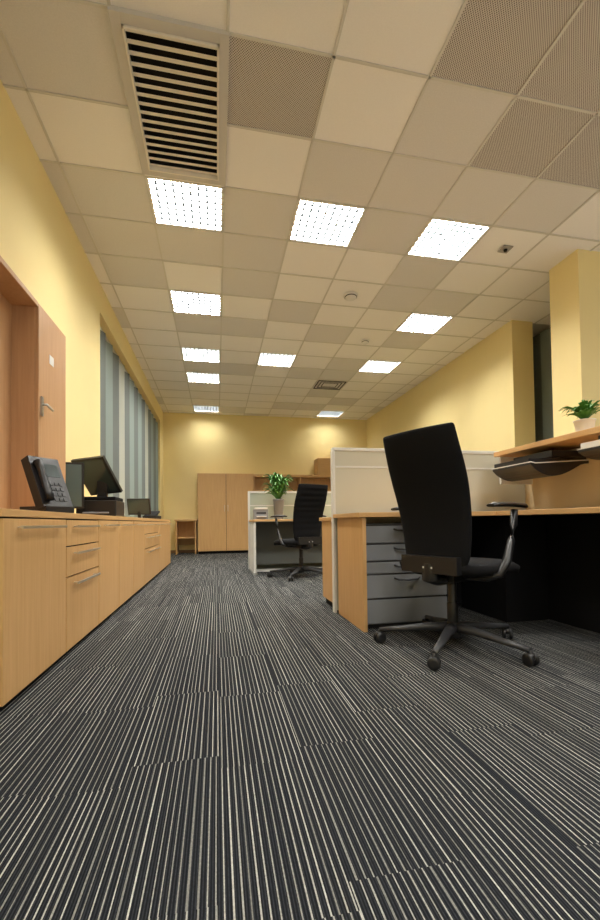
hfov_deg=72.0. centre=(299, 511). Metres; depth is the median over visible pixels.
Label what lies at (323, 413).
ceiling light panel
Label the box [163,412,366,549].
wall
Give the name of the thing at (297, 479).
open shelving
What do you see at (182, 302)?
ceiling light panel
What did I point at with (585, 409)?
potted plant
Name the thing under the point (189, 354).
ceiling light panel
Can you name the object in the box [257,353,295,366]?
ceiling light panel
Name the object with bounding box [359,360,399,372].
ceiling light panel
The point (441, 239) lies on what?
ceiling light panel
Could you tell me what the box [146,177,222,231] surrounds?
ceiling light panel
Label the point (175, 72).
ceiling vent
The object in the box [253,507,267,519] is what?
printer
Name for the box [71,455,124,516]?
monitor
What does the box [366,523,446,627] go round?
drawer pedestal
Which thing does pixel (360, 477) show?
screen
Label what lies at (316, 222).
ceiling light panel
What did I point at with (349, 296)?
smoke detector
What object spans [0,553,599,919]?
floor
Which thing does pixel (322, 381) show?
ceiling vent
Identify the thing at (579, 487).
display shelf
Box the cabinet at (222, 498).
[197,473,253,553]
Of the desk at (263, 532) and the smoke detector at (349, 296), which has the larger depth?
the desk at (263, 532)
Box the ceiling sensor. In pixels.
[498,245,512,252]
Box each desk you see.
[249,519,322,574]
[319,517,338,610]
[333,507,599,633]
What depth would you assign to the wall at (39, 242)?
3.51 m
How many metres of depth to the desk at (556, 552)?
2.86 m
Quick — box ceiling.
[0,0,599,419]
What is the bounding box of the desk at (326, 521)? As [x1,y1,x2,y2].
[319,517,338,610]
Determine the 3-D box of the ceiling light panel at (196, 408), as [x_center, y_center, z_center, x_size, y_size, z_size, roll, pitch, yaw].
[-2.192,-2.453,9.652,0.588,0.091,0.513,0,-1,-11]
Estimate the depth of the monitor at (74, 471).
3.14 m
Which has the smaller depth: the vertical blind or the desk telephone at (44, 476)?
the desk telephone at (44, 476)
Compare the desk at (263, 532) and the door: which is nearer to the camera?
the door
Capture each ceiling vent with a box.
[107,5,229,186]
[313,380,345,389]
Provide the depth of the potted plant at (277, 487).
6.06 m
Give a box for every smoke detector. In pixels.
[343,291,357,300]
[361,339,368,344]
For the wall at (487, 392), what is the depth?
5.57 m
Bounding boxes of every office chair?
[267,484,327,581]
[373,422,539,670]
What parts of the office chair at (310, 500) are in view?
armrest, seat, backrest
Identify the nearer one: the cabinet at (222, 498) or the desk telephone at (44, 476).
the desk telephone at (44, 476)
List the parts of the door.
cabinet door handle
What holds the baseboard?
attached to the wall at (193, 444)
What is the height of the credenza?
0.775 m
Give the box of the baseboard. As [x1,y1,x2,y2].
[171,550,198,552]
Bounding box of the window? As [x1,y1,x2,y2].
[533,327,553,441]
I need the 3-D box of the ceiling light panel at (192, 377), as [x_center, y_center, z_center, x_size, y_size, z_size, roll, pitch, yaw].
[-1.777,-2.508,7.594,0.588,0.091,0.513,0,-1,-11]
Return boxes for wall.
[0,79,163,518]
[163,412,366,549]
[366,249,599,450]
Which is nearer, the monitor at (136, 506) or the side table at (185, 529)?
the monitor at (136, 506)
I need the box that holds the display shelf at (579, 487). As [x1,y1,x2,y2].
[494,426,599,509]
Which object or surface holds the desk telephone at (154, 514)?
on the credenza
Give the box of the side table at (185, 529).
[174,519,197,554]
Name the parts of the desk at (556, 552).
panel, dark modesty panel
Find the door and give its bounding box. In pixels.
[0,256,65,509]
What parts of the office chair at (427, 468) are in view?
armrest, backrest, seat, armrest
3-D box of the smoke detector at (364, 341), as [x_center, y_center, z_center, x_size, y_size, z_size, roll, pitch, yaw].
[0.964,-2.506,6.098,0.120,0.052,0.120,0,-1,-11]
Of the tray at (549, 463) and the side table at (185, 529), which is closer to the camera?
the tray at (549, 463)
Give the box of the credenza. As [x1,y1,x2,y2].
[0,508,170,709]
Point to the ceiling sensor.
(506, 248)
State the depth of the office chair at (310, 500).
5.13 m
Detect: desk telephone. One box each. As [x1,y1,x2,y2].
[20,455,73,512]
[143,511,160,518]
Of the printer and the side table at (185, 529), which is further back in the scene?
the side table at (185, 529)
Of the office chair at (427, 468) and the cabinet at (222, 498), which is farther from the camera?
the cabinet at (222, 498)
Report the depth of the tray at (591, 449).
2.45 m
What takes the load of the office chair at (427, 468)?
on the floor
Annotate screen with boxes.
[248,491,330,568]
[330,447,525,612]
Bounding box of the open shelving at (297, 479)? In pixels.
[254,474,330,490]
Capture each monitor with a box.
[66,462,83,507]
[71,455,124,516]
[127,498,150,517]
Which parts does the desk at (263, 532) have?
panel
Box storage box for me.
[314,458,330,474]
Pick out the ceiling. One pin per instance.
(408, 113)
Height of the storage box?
0.418 m
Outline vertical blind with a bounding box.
[100,326,157,517]
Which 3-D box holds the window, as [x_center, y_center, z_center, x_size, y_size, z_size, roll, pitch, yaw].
[3.542,-1.343,5.525,0.211,2.478,1.820,0,-1,-11]
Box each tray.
[492,450,588,480]
[577,435,599,459]
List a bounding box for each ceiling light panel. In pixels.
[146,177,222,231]
[169,290,220,315]
[181,348,219,362]
[186,372,219,383]
[193,406,218,411]
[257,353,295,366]
[289,199,365,246]
[317,411,343,416]
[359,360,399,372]
[396,313,452,333]
[407,218,489,260]
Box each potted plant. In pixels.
[261,472,293,518]
[560,400,599,431]
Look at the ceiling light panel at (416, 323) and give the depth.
5.63 m
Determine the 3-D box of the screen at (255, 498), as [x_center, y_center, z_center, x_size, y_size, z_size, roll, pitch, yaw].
[0.109,0.270,6.505,1.840,1.190,0.060,0,-1,-11]

